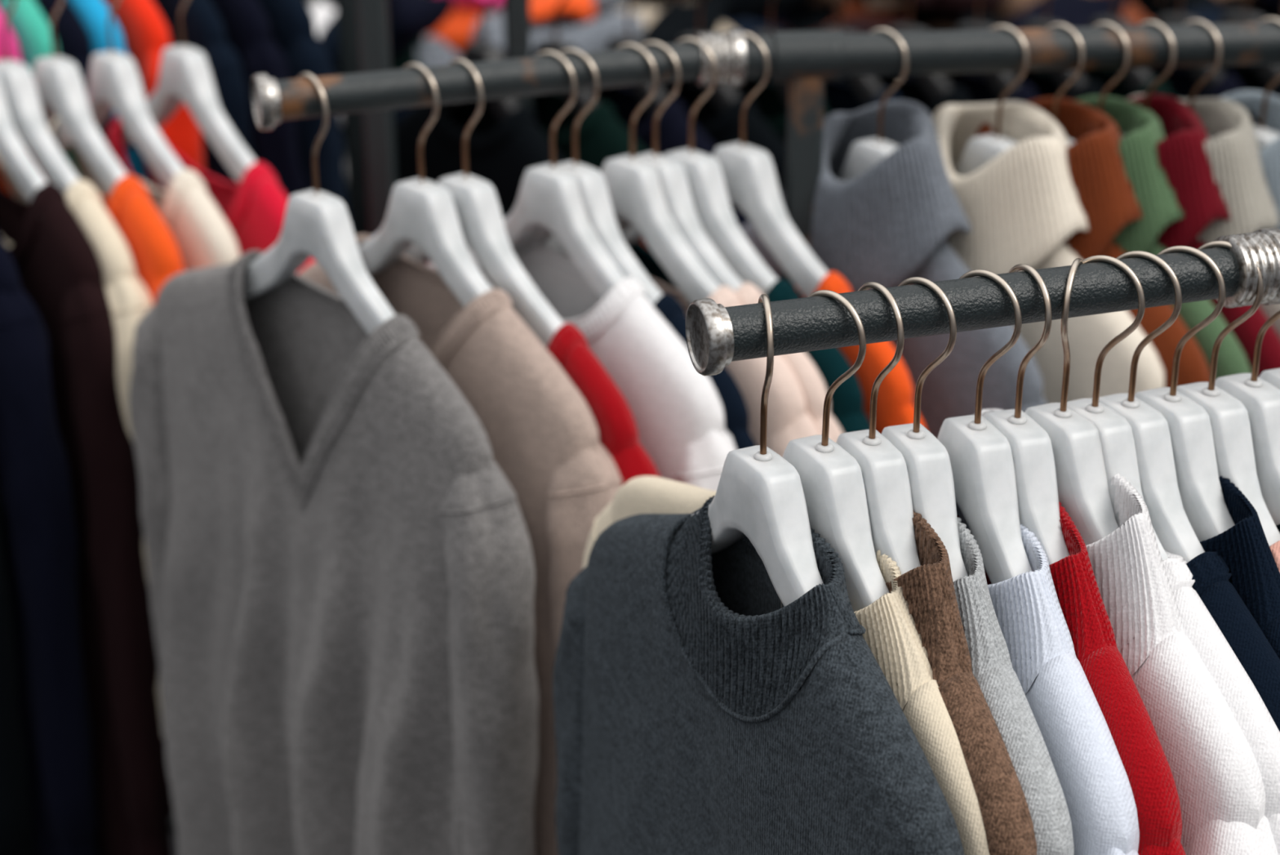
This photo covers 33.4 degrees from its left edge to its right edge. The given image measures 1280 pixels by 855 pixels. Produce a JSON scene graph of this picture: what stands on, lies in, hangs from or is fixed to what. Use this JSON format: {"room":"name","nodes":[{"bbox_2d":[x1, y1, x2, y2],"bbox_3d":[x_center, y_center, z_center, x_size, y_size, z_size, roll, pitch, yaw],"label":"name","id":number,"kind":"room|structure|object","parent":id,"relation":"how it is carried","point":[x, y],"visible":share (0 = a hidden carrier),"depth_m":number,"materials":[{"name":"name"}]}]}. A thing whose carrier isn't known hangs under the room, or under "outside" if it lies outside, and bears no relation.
{"room":"shop","nodes":[
{"label":"shop","id":0,"kind":"room"},
{"bbox_2d":[170,833,177,854],"bbox_3d":[0.000,0.464,3.490,12.000,0.001,12.000,0,24,0],"label":"ground","id":1,"kind":"structure","parent":0,"point":[174,837],"depth_m":3.15,"materials":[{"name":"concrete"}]},
{"bbox_2d":[169,0,368,835],"bbox_3d":[-0.712,-0.006,2.650,0.964,1.542,0.560,-8,25,-18],"label":"rack","id":2,"kind":"object","parent":1,"relation":"on","point":[346,10],"visible":0.02,"depth_m":2.62,"materials":[{"name":"metal"}]},
{"bbox_3d":[-0.763,-0.584,2.372,0.029,0.255,0.400,-19,30,-36],"label":"hanger","id":3,"kind":"object","parent":2,"relation":"hanging from","visible":0},
{"bbox_2d":[0,0,78,177],"bbox_3d":[-0.773,-0.229,2.527,0.087,0.719,0.514,-19,30,-36],"label":"sweater","id":4,"kind":"object","parent":3,"relation":"hanging from","point":[31,29],"visible":0.1,"depth_m":2.28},
{"bbox_2d":[355,0,396,235],"bbox_3d":[-0.703,0.213,2.307,0.994,1.422,0.560,-8,25,-18],"label":"rack","id":5,"kind":"object","parent":1,"relation":"on","point":[372,15],"visible":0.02,"depth_m":2.23,"materials":[{"name":"metal"}]},
{"bbox_2d":[0,77,47,216],"bbox_3d":[-0.646,-0.327,2.090,0.030,0.255,0.400,-19,30,-36],"label":"hanger","id":6,"kind":"object","parent":5,"relation":"hanging from","point":[15,156],"visible":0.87,"depth_m":2.05,"materials":[{"name":"plastic"}]},
{"bbox_2d":[0,182,173,854],"bbox_3d":[-0.651,0.195,2.316,0.087,1.019,0.509,-18,30,-35],"label":"sweater","id":7,"kind":"object","parent":6,"relation":"hanging from","point":[58,265],"visible":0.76,"depth_m":2.08,"materials":[{"name":"fabric"}]},
{"bbox_2d":[0,0,79,212],"bbox_3d":[-0.618,-0.331,2.099,0.029,0.255,0.400,-19,30,-36],"label":"hanger","id":8,"kind":"object","parent":5,"relation":"hanging from","point":[17,79],"visible":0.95,"depth_m":2.07,"materials":[{"name":"plastic"}]},
{"bbox_2d":[0,157,164,737],"bbox_3d":[-0.625,0.011,2.248,0.085,0.627,0.507,-19,30,-36],"label":"sweater","id":9,"kind":"object","parent":8,"relation":"hanging from","point":[129,299],"visible":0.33,"depth_m":2.00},
{"bbox_2d":[14,0,126,210],"bbox_3d":[-0.576,-0.337,2.113,0.029,0.255,0.400,-19,30,-36],"label":"hanger","id":10,"kind":"object","parent":5,"relation":"hanging from","point":[59,83],"visible":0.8,"depth_m":2.09,"materials":[{"name":"plastic"}]},
{"bbox_2d":[0,147,184,305],"bbox_3d":[-0.579,0.007,2.261,0.086,0.625,0.505,-19,30,-36],"label":"sweater","id":11,"kind":"object","parent":10,"relation":"hanging from","point":[155,253],"visible":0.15,"depth_m":2.03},
{"bbox_2d":[53,0,184,204],"bbox_3d":[-0.524,-0.344,2.130,0.029,0.255,0.400,-19,30,-36],"label":"hanger","id":12,"kind":"object","parent":5,"relation":"hanging from","point":[114,82],"visible":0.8,"depth_m":2.10,"materials":[{"name":"plastic"}]},
{"bbox_2d":[48,115,240,271],"bbox_3d":[-0.529,-0.002,2.277,0.084,0.627,0.513,-19,30,-37],"label":"sweater","id":13,"kind":"object","parent":12,"relation":"hanging from","point":[202,237],"visible":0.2,"depth_m":2.05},
{"bbox_2d":[120,0,256,195],"bbox_3d":[-0.458,-0.354,2.152,0.030,0.255,0.400,-19,30,-36],"label":"hanger","id":14,"kind":"object","parent":5,"relation":"hanging from","point":[184,76],"visible":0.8,"depth_m":2.13,"materials":[{"name":"plastic"}]},
{"bbox_2d":[106,115,315,273],"bbox_3d":[-0.464,-0.011,2.299,0.088,0.627,0.510,-19,30,-36],"label":"sweater","id":15,"kind":"object","parent":14,"relation":"hanging from","point":[255,221],"visible":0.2,"depth_m":2.09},
{"bbox_2d":[502,0,532,110],"bbox_3d":[0.843,0.009,2.857,2.212,1.347,0.560,-4,24,-9],"label":"rack","id":16,"kind":"object","parent":1,"relation":"on","point":[517,13],"visible":0.02,"depth_m":2.45,"materials":[{"name":"metal"}]},
{"bbox_2d":[440,0,519,120],"bbox_3d":[-0.181,-0.416,2.475,0.029,0.255,0.400,-16,29,-32],"label":"hanger","id":17,"kind":"object","parent":16,"relation":"hanging from","point":[479,51],"visible":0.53,"depth_m":2.45,"materials":[{"name":"plastic"}]},
{"bbox_2d":[394,100,564,219],"bbox_3d":[-0.189,-0.022,2.643,0.116,0.800,0.508,-16,29,-32],"label":"sweater","id":18,"kind":"object","parent":17,"relation":"hanging from","point":[500,153],"visible":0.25,"depth_m":2.49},
{"bbox_2d":[531,0,598,115],"bbox_3d":[-0.097,-0.422,2.488,0.029,0.255,0.400,-21,31,-39],"label":"hanger","id":19,"kind":"object","parent":16,"relation":"hanging from","point":[583,98],"visible":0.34,"depth_m":2.47,"materials":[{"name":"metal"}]},
{"bbox_2d":[532,93,648,172],"bbox_3d":[-0.102,-0.028,2.655,0.118,0.800,0.509,-20,31,-37],"label":"sweater","id":20,"kind":"object","parent":19,"relation":"hanging from","point":[601,136],"visible":0.09,"depth_m":2.44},
{"bbox_2d":[590,0,667,115],"bbox_3d":[-0.013,-0.428,2.501,0.029,0.255,0.400,-20,31,-37],"label":"hanger","id":21,"kind":"object","parent":16,"relation":"hanging from","point":[642,91],"visible":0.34,"depth_m":2.48,"materials":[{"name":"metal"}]},
{"bbox_2d":[600,86,750,228],"bbox_3d":[-0.021,-0.035,2.671,0.122,0.800,0.515,-19,31,-37],"label":"sweater","id":22,"kind":"object","parent":21,"relation":"hanging from","point":[673,122],"visible":0.1,"depth_m":2.46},
{"bbox_2d":[660,0,739,112],"bbox_3d":[0.070,-0.434,2.515,0.030,0.255,0.400,-18,30,-35],"label":"hanger","id":23,"kind":"object","parent":16,"relation":"hanging from","point":[722,95],"visible":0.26,"depth_m":2.49,"materials":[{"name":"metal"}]},
{"bbox_2d":[631,80,786,195],"bbox_3d":[0.066,-0.040,2.683,0.127,0.800,0.514,-18,30,-35],"label":"sweater","id":24,"kind":"object","parent":23,"relation":"hanging from","point":[723,128],"visible":0.1,"depth_m":2.47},
{"bbox_2d":[733,0,787,102],"bbox_3d":[0.154,-0.440,2.528,0.030,0.255,0.400,-17,29,-33],"label":"hanger","id":25,"kind":"object","parent":16,"relation":"hanging from","point":[782,87],"visible":0.2,"depth_m":2.51,"materials":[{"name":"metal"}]},
{"bbox_2d":[702,79,830,144],"bbox_3d":[0.148,-0.046,2.696,0.119,0.800,0.504,-18,30,-35],"label":"sweater","id":26,"kind":"object","parent":25,"relation":"hanging from","point":[771,105],"visible":0.04,"depth_m":2.58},
{"bbox_2d":[822,0,884,106],"bbox_3d":[0.238,-0.445,2.541,0.030,0.255,0.400,-21,32,-39],"label":"hanger","id":27,"kind":"object","parent":16,"relation":"hanging from","point":[867,88],"visible":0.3,"depth_m":2.52,"materials":[{"name":"metal"}]},
{"bbox_2d":[767,79,901,114],"bbox_3d":[0.231,-0.051,2.707,0.122,0.800,0.513,-21,32,-39],"label":"sweater","id":28,"kind":"object","parent":27,"relation":"hanging from","point":[839,95],"visible":0.06,"depth_m":2.59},
{"bbox_2d":[875,0,952,103],"bbox_3d":[0.321,-0.451,2.554,0.029,0.255,0.400,-20,31,-38],"label":"hanger","id":29,"kind":"object","parent":16,"relation":"hanging from","point":[935,86],"visible":0.22,"depth_m":2.53,"materials":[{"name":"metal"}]},
{"bbox_2d":[841,75,973,117],"bbox_3d":[0.314,-0.057,2.720,0.124,0.800,0.510,-20,31,-38],"label":"sweater","id":30,"kind":"object","parent":29,"relation":"hanging from","point":[910,90],"visible":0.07,"depth_m":2.59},
{"bbox_2d":[943,0,1020,97],"bbox_3d":[0.405,-0.457,2.567,0.029,0.255,0.400,-19,30,-36],"label":"hanger","id":31,"kind":"object","parent":16,"relation":"hanging from","point":[999,82],"visible":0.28,"depth_m":2.54,"materials":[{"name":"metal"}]},
{"bbox_2d":[906,73,1037,104],"bbox_3d":[0.396,-0.064,2.736,0.124,0.800,0.514,-19,30,-36],"label":"sweater","id":32,"kind":"object","parent":31,"relation":"hanging from","point":[979,90],"visible":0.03,"depth_m":2.61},
{"bbox_2d":[1012,0,1087,97],"bbox_3d":[0.489,-0.463,2.581,0.030,0.255,0.400,-18,29,-34],"label":"hanger","id":33,"kind":"object","parent":16,"relation":"hanging from","point":[1062,77],"visible":0.23,"depth_m":2.56,"materials":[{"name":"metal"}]},
{"bbox_2d":[973,71,1103,100],"bbox_3d":[0.482,-0.069,2.750,0.122,0.798,0.505,-18,29,-34],"label":"sweater","id":34,"kind":"object","parent":33,"relation":"hanging from","point":[1045,85],"visible":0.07,"depth_m":2.62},
{"bbox_2d":[1081,0,1153,94],"bbox_3d":[0.573,-0.469,2.594,0.029,0.255,0.400,-16,29,-33],"label":"hanger","id":35,"kind":"object","parent":16,"relation":"hanging from","point":[1135,79],"visible":0.23,"depth_m":2.57,"materials":[{"name":"metal"}]},
{"bbox_2d":[1043,69,1174,100],"bbox_3d":[0.564,-0.075,2.761,0.129,0.800,0.508,-16,29,-32],"label":"sweater","id":36,"kind":"object","parent":35,"relation":"hanging from","point":[1104,77],"visible":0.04,"depth_m":2.64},
{"bbox_2d":[1117,0,1224,92],"bbox_3d":[0.656,-0.475,2.607,0.029,0.255,0.400,-21,31,-38],"label":"hanger","id":37,"kind":"object","parent":16,"relation":"hanging from","point":[1198,73],"visible":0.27,"depth_m":2.59,"materials":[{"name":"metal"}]},
{"bbox_2d":[1113,66,1244,99],"bbox_3d":[0.648,-0.082,2.777,0.122,0.800,0.515,-21,31,-39],"label":"sweater","id":38,"kind":"object","parent":37,"relation":"hanging from","point":[1181,82],"visible":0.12,"depth_m":2.64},
{"bbox_2d":[251,22,1279,287],"bbox_3d":[0.500,0.301,2.106,1.636,1.424,0.560,-3,24,-6],"label":"rack","id":39,"kind":"object","parent":1,"relation":"on","point":[805,60],"visible":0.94,"depth_m":1.78,"materials":[{"name":"metal"}]},
{"bbox_2d":[242,72,404,351],"bbox_3d":[-0.258,-0.159,1.714,0.029,0.255,0.400,-20,31,-38],"label":"hanger","id":40,"kind":"object","parent":39,"relation":"hanging from","point":[317,225],"visible":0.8,"depth_m":1.69,"materials":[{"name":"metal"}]},
{"bbox_2d":[128,249,538,854],"bbox_3d":[-0.289,0.248,1.901,0.137,0.797,0.558,-20,31,-38],"label":"sweater","id":41,"kind":"object","parent":40,"relation":"hanging from","point":[340,562],"visible":0.9,"depth_m":1.79,"materials":[{"name":"fabric"}]},
{"bbox_2d":[358,62,493,315],"bbox_3d":[-0.177,-0.172,1.742,0.029,0.255,0.400,-20,31,-38],"label":"hanger","id":42,"kind":"object","parent":39,"relation":"hanging from","point":[422,212],"visible":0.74,"depth_m":1.72,"materials":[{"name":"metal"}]},
{"bbox_2d":[297,234,622,854],"bbox_3d":[-0.195,0.219,1.902,0.102,0.769,0.510,-20,31,-38],"label":"sweater","id":43,"kind":"object","parent":42,"relation":"hanging from","point":[543,435],"visible":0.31,"depth_m":1.69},
{"bbox_2d":[404,58,566,360],"bbox_3d":[-0.142,-0.177,1.754,0.029,0.255,0.400,-19,30,-36],"label":"hanger","id":44,"kind":"object","parent":39,"relation":"hanging from","point":[475,200],"visible":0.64,"depth_m":1.73,"materials":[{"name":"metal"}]},
{"bbox_2d":[546,322,660,485],"bbox_3d":[-0.144,0.193,1.914,0.059,0.687,0.509,-19,30,-36],"label":"sweater","id":45,"kind":"object","parent":44,"relation":"hanging from","point":[613,416],"visible":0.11,"depth_m":1.66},
{"bbox_2d":[475,50,625,311],"bbox_3d":[-0.072,-0.188,1.779,0.029,0.255,0.400,-19,30,-36],"label":"hanger","id":46,"kind":"object","parent":39,"relation":"hanging from","point":[549,197],"visible":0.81,"depth_m":1.75,"materials":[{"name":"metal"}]},
{"bbox_2d":[426,243,736,490],"bbox_3d":[-0.085,0.176,1.929,0.101,0.706,0.507,-19,30,-36],"label":"sweater","id":47,"kind":"object","parent":46,"relation":"hanging from","point":[677,410],"visible":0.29,"depth_m":1.71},
{"bbox_2d":[514,48,662,305],"bbox_3d":[-0.054,-0.191,1.785,0.029,0.255,0.400,-19,30,-36],"label":"hanger","id":48,"kind":"object","parent":39,"relation":"hanging from","point":[593,191],"visible":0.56,"depth_m":1.75,"materials":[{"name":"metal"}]},
{"bbox_2d":[543,43,719,303],"bbox_3d":[-0.006,-0.198,1.802,0.029,0.255,0.400,-19,30,-36],"label":"hanger","id":49,"kind":"object","parent":39,"relation":"hanging from","point":[636,194],"visible":0.58,"depth_m":1.77,"materials":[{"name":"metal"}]},
{"bbox_2d":[677,285,820,456],"bbox_3d":[-0.019,0.170,1.955,0.091,0.695,0.510,-19,30,-36],"label":"sweater","id":50,"kind":"object","parent":49,"relation":"hanging from","point":[788,419],"visible":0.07,"depth_m":1.71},
{"bbox_2d":[616,40,742,292],"bbox_3d":[0.013,-0.201,1.808,0.029,0.255,0.400,-19,30,-36],"label":"hanger","id":51,"kind":"object","parent":39,"relation":"hanging from","point":[673,180],"visible":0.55,"depth_m":1.78,"materials":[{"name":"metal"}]},
{"bbox_2d":[565,253,843,442],"bbox_3d":[0.009,0.165,1.966,0.055,0.695,0.509,-19,30,-36],"label":"sweater","id":52,"kind":"object","parent":51,"relation":"hanging from","point":[813,387],"visible":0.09,"depth_m":1.71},
{"bbox_2d":[621,37,777,293],"bbox_3d":[0.043,-0.206,1.819,0.029,0.255,0.400,-18,30,-35],"label":"hanger","id":53,"kind":"object","parent":39,"relation":"hanging from","point":[704,173],"visible":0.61,"depth_m":1.79,"materials":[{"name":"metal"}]},
{"bbox_2d":[626,240,869,432],"bbox_3d":[0.039,0.159,1.979,0.061,0.695,0.510,-18,30,-35],"label":"sweater","id":54,"kind":"object","parent":53,"relation":"hanging from","point":[846,406],"visible":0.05,"depth_m":1.73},
{"bbox_2d":[711,31,828,297],"bbox_3d":[0.088,-0.212,1.827,0.030,0.255,0.400,-18,29,-34],"label":"hanger","id":55,"kind":"object","parent":39,"relation":"hanging from","point":[748,173],"visible":0.59,"depth_m":1.80,"materials":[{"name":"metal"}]},
{"bbox_2d":[640,238,925,434],"bbox_3d":[0.088,0.150,1.993,0.050,0.695,0.507,-18,29,-34],"label":"sweater","id":56,"kind":"object","parent":55,"relation":"hanging from","point":[895,402],"visible":0.09,"depth_m":1.74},
{"bbox_2d":[837,27,924,271],"bbox_3d":[0.206,-0.218,1.839,0.029,0.255,0.400,-15,28,-31],"label":"hanger","id":57,"kind":"object","parent":39,"relation":"hanging from","point":[863,154],"visible":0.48,"depth_m":1.82,"materials":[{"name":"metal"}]},
{"bbox_2d":[740,99,1047,438],"bbox_3d":[0.198,0.098,1.978,0.116,0.803,0.506,-14,28,-29],"label":"sweater","id":58,"kind":"object","parent":57,"relation":"hanging from","point":[882,225],"visible":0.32,"depth_m":1.78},
{"bbox_2d":[955,24,1042,264],"bbox_3d":[0.308,-0.222,1.850,0.029,0.255,0.400,-15,28,-31],"label":"hanger","id":59,"kind":"object","parent":39,"relation":"hanging from","point":[979,151],"visible":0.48,"depth_m":1.83,"materials":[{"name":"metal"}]},
{"bbox_2d":[932,100,1164,403],"bbox_3d":[0.302,0.095,1.984,0.113,0.803,0.505,-15,28,-30],"label":"sweater","id":60,"kind":"object","parent":59,"relation":"hanging from","point":[1020,206],"visible":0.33,"depth_m":1.79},
{"bbox_2d":[1046,22,1084,145],"bbox_3d":[0.357,-0.225,1.855,0.029,0.255,0.400,-13,27,-27],"label":"hanger","id":61,"kind":"object","parent":39,"relation":"hanging from","point":[1066,27],"visible":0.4,"depth_m":1.80,"materials":[{"name":"metal"}]},
{"bbox_2d":[975,97,1209,387],"bbox_3d":[0.350,0.092,1.994,0.115,0.800,0.509,-16,28,-31],"label":"sweater","id":62,"kind":"object","parent":61,"relation":"hanging from","point":[1105,193],"visible":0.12,"depth_m":1.78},
{"bbox_2d":[1092,22,1129,111],"bbox_3d":[0.397,-0.226,1.859,0.030,0.255,0.400,-12,27,-25],"label":"hanger","id":63,"kind":"object","parent":39,"relation":"hanging from","point":[1108,24],"visible":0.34,"depth_m":1.81,"materials":[{"name":"metal"}]},
{"bbox_2d":[1075,95,1251,379],"bbox_3d":[0.392,0.090,1.999,0.118,0.800,0.515,-12,27,-25],"label":"sweater","id":64,"kind":"object","parent":63,"relation":"hanging from","point":[1159,207],"visible":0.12,"depth_m":1.79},
{"bbox_2d":[1120,20,1175,137],"bbox_3d":[0.437,-0.228,1.863,0.029,0.255,0.400,-12,27,-25],"label":"hanger","id":65,"kind":"object","parent":39,"relation":"hanging from","point":[1163,28],"visible":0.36,"depth_m":1.81,"materials":[{"name":"metal"}]},
{"bbox_2d":[1126,93,1279,377],"bbox_3d":[0.432,0.088,2.001,0.110,0.803,0.512,-13,27,-27],"label":"sweater","id":66,"kind":"object","parent":65,"relation":"hanging from","point":[1183,157],"visible":0.16,"depth_m":1.79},
{"bbox_2d":[1182,19,1222,139],"bbox_3d":[0.477,-0.230,1.867,0.029,0.255,0.400,-12,27,-24],"label":"hanger","id":67,"kind":"object","parent":39,"relation":"hanging from","point":[1210,28],"visible":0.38,"depth_m":1.81,"materials":[{"name":"metal"}]},
{"bbox_2d":[1126,94,1279,337],"bbox_3d":[0.473,0.086,2.004,0.116,0.803,0.519,-12,27,-25],"label":"sweater","id":68,"kind":"object","parent":67,"relation":"hanging from","point":[1232,149],"visible":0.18,"depth_m":1.80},
{"bbox_2d":[1253,17,1279,150],"bbox_3d":[0.542,-0.233,1.873,0.029,0.255,0.400,-12,27,-25],"label":"hanger","id":69,"kind":"object","parent":39,"relation":"hanging from","point":[1264,135],"visible":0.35,"depth_m":1.85,"materials":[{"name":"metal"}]},
{"bbox_2d":[1218,90,1279,229],"bbox_3d":[0.537,0.086,2.011,0.112,0.799,0.508,-14,27,-28],"label":"sweater","id":70,"kind":"object","parent":69,"relation":"hanging from","point":[1251,100],"visible":0.05,"depth_m":1.87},
{"bbox_2d":[685,227,1279,375],"bbox_3d":[0.703,0.487,1.690,1.416,1.424,0.560,-8,25,-17],"label":"rack","id":71,"kind":"object","parent":1,"relation":"on","point":[717,335],"visible":0.96,"depth_m":1.24,"materials":[{"name":"metal"}]},
{"bbox_2d":[691,293,823,665],"bbox_3d":[0.073,0.046,1.258,0.029,0.267,0.405,-11,25,-24],"label":"hanger","id":72,"kind":"object","parent":71,"relation":"hanging from","point":[760,496],"visible":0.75,"depth_m":1.23,"materials":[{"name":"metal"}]},
{"bbox_2d":[552,495,964,854],"bbox_3d":[0.057,0.397,1.405,0.104,0.738,0.518,-11,26,-23],"label":"sweater","id":73,"kind":"object","parent":72,"relation":"hanging from","point":[695,713],"visible":0.87,"depth_m":1.30,"materials":[{"name":"fabric"}]},
{"bbox_2d":[782,289,907,706],"bbox_3d":[0.107,0.039,1.277,0.030,0.262,0.400,-10,26,-22],"label":"hanger","id":74,"kind":"object","parent":71,"relation":"hanging from","point":[832,480],"visible":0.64,"depth_m":1.24,"materials":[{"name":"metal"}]},
{"bbox_2d":[582,475,989,854],"bbox_3d":[0.088,0.376,1.462,0.061,0.736,0.576,-11,26,-23],"label":"sweater","id":75,"kind":"object","parent":74,"relation":"hanging from","point":[891,635],"visible":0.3,"depth_m":1.21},
{"bbox_2d":[835,281,920,574],"bbox_3d":[0.138,0.034,1.280,0.029,0.255,0.400,-8,25,-17],"label":"hanger","id":76,"kind":"object","parent":71,"relation":"hanging from","point":[886,478],"visible":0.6,"depth_m":1.25,"materials":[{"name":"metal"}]},
{"bbox_2d":[885,510,1037,854],"bbox_3d":[0.133,0.376,1.434,0.061,0.742,0.512,-8,25,-17],"label":"sweater","id":77,"kind":"object","parent":76,"relation":"hanging from","point":[928,588],"visible":0.24,"depth_m":1.19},
{"bbox_2d":[881,276,968,581],"bbox_3d":[0.165,0.030,1.288,0.029,0.255,0.400,-7,25,-15],"label":"hanger","id":78,"kind":"object","parent":71,"relation":"hanging from","point":[927,460],"visible":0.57,"depth_m":1.26,"materials":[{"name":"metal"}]},
{"bbox_2d":[953,516,1074,854],"bbox_3d":[0.160,0.380,1.444,0.062,0.728,0.514,-7,25,-16],"label":"sweater","id":79,"kind":"object","parent":78,"relation":"hanging from","point":[1002,689],"visible":0.2,"depth_m":1.19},
{"bbox_2d":[937,269,1039,681],"bbox_3d":[0.204,0.025,1.300,0.029,0.255,0.400,-7,25,-16],"label":"hanger","id":80,"kind":"object","parent":71,"relation":"hanging from","point":[981,458],"visible":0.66,"depth_m":1.27,"materials":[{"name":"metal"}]},
{"bbox_2d":[955,502,1139,854],"bbox_3d":[0.197,0.376,1.454,0.058,0.726,0.513,-7,25,-15],"label":"sweater","id":81,"kind":"object","parent":80,"relation":"hanging from","point":[1089,767],"visible":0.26,"depth_m":1.20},
{"bbox_2d":[982,263,1081,665],"bbox_3d":[0.229,0.021,1.308,0.029,0.255,0.400,-7,25,-16],"label":"hanger","id":82,"kind":"object","parent":71,"relation":"hanging from","point":[1030,444],"visible":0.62,"depth_m":1.28,"materials":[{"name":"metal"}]},
{"bbox_2d":[956,501,1186,854],"bbox_3d":[0.226,0.370,1.461,0.058,0.732,0.511,-7,25,-15],"label":"sweater","id":83,"kind":"object","parent":82,"relation":"hanging from","point":[1145,763],"visible":0.19,"depth_m":1.20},
{"bbox_2d":[1024,257,1118,545],"bbox_3d":[0.259,0.018,1.317,0.038,0.255,0.400,-10,26,-22],"label":"hanger","id":84,"kind":"object","parent":71,"relation":"hanging from","point":[1082,486],"visible":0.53,"depth_m":1.29,"materials":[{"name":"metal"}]},
{"bbox_2d":[973,408,1278,854],"bbox_3d":[0.250,0.359,1.466,0.087,0.748,0.508,-10,26,-22],"label":"sweater","id":85,"kind":"object","parent":84,"relation":"hanging from","point":[1216,773],"visible":0.32,"depth_m":1.22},
{"bbox_2d":[1066,255,1168,560],"bbox_3d":[0.280,0.015,1.323,0.029,0.255,0.400,-10,26,-22],"label":"hanger","id":86,"kind":"object","parent":71,"relation":"hanging from","point":[1115,432],"visible":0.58,"depth_m":1.29,"materials":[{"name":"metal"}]},
{"bbox_2d":[1163,549,1279,854],"bbox_3d":[0.277,0.372,1.481,0.057,0.712,0.508,-10,26,-22],"label":"sweater","id":87,"kind":"object","parent":86,"relation":"hanging from","point":[1245,702],"visible":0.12,"depth_m":1.22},
{"bbox_2d":[1098,250,1204,562],"bbox_3d":[0.303,0.011,1.331,0.029,0.255,0.400,-10,26,-22],"label":"hanger","id":88,"kind":"object","parent":71,"relation":"hanging from","point":[1171,523],"visible":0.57,"depth_m":1.30,"materials":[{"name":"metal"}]},
{"bbox_2d":[1186,551,1279,731],"bbox_3d":[0.300,0.369,1.487,0.061,0.712,0.510,-10,26,-22],"label":"sweater","id":89,"kind":"object","parent":88,"relation":"hanging from","point":[1211,573],"visible":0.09,"depth_m":1.25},
{"bbox_2d":[1134,245,1235,542],"bbox_3d":[0.331,0.007,1.339,0.029,0.255,0.400,-10,26,-21],"label":"hanger","id":90,"kind":"object","parent":71,"relation":"hanging from","point":[1189,425],"visible":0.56,"depth_m":1.31,"materials":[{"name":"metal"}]},
{"bbox_2d":[1200,475,1279,658],"bbox_3d":[0.331,0.354,1.492,0.062,0.736,0.510,-10,26,-21],"label":"sweater","id":91,"kind":"object","parent":90,"relation":"hanging from","point":[1244,547],"visible":0.1,"depth_m":1.27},
{"bbox_2d":[1176,240,1279,546],"bbox_3d":[0.357,0.004,1.347,0.029,0.255,0.400,-9,26,-20],"label":"hanger","id":92,"kind":"object","parent":71,"relation":"hanging from","point":[1228,417],"visible":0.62,"depth_m":1.32,"materials":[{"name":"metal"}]},
{"bbox_2d":[1214,310,1279,524],"bbox_3d":[0.387,-0.002,1.355,0.029,0.255,0.400,-9,26,-20],"label":"hanger","id":93,"kind":"object","parent":71,"relation":"hanging from","point":[1260,398],"visible":0.44,"depth_m":1.33,"materials":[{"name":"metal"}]},
{"bbox_3d":[0.600,-0.127,3.884,4.000,0.760,1.000,0,24,0],"label":"market table","id":94,"kind":"object","parent":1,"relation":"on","visible":0},
{"bbox_2d":[304,0,1279,204],"bbox_3d":[0.606,-0.658,3.638,4.017,0.453,0.971,0,24,0],"label":"folded clothes","id":95,"kind":"object","parent":94,"relation":"on","point":[424,33],"visible":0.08,"depth_m":3.46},
{"bbox_2d":[480,267,755,448],"bbox_3d":[-0.055,0.174,1.946,0.051,0.695,0.508,-19,30,-36],"label":"sweater","id":96,"kind":"object","parent":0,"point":[736,416],"visible":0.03,"depth_m":1.69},
{"bbox_2d":[1182,0,1279,89],"bbox_3d":[0.740,-0.481,2.620,0.029,0.255,0.400,-19,31,-37],"label":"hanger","id":97,"kind":"object","parent":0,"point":[1268,73],"visible":0.23,"depth_m":2.60,"materials":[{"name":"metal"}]},
{"label":"hanger","id":98,"kind":"object","parent":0,"visible":0},
{"bbox_2d":[103,0,204,171],"bbox_3d":[-0.658,-0.245,2.564,0.087,0.718,0.507,-19,30,-36],"label":"sweater","id":99,"kind":"object","parent":98,"relation":"hanging from","point":[145,33],"visible":0.16,"depth_m":2.32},
{"label":"hanger","id":100,"kind":"object","parent":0,"visible":0},
{"bbox_2d":[68,0,148,183],"bbox_3d":[-0.703,-0.237,2.546,0.086,0.718,0.512,-19,30,-36],"label":"sweater","id":101,"kind":"object","parent":100,"relation":"hanging from","point":[94,14],"visible":0.07,"depth_m":2.31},
{"bbox_3d":[-0.717,-0.316,2.066,0.029,0.255,0.400,-19,30,-36],"label":"hanger","id":102,"kind":"object","parent":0,"visible":0},
{"bbox_2d":[0,235,98,854],"bbox_3d":[-0.721,0.214,2.298,0.092,1.039,0.513,-19,30,-36],"label":"sweater","id":103,"kind":"object","parent":102,"relation":"hanging from","point":[39,530],"visible":0.91,"depth_m":2.06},
{"label":"hanger","id":104,"kind":"object","parent":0,"visible":0},
{"bbox_2d":[34,0,114,142],"bbox_3d":[-0.737,-0.233,2.537,0.086,0.718,0.510,-19,30,-36],"label":"sweater","id":105,"kind":"object","parent":104,"relation":"hanging from","point":[72,37],"visible":0.1,"depth_m":2.29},
{"label":"hanger","id":106,"kind":"object","parent":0,"visible":0},
{"bbox_2d":[209,0,306,198],"bbox_3d":[-0.551,-0.261,2.598,0.088,0.719,0.517,-19,30,-36],"label":"sweater","id":107,"kind":"object","parent":106,"relation":"hanging from","point":[246,25],"visible":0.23,"depth_m":2.36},
{"label":"hanger","id":108,"kind":"object","parent":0,"visible":0},
{"bbox_2d":[151,0,253,184],"bbox_3d":[-0.598,-0.253,2.582,0.085,0.718,0.504,-19,30,-36],"label":"sweater","id":109,"kind":"object","parent":108,"relation":"hanging from","point":[204,31],"visible":0.12,"depth_m":2.34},
{"label":"hanger","id":110,"kind":"object","parent":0,"visible":0},
{"bbox_2d":[257,0,348,213],"bbox_3d":[-0.507,-0.267,2.614,0.088,0.718,0.507,-19,30,-36],"label":"sweater","id":111,"kind":"object","parent":110,"relation":"hanging from","point":[291,22],"visible":0.18,"depth_m":2.38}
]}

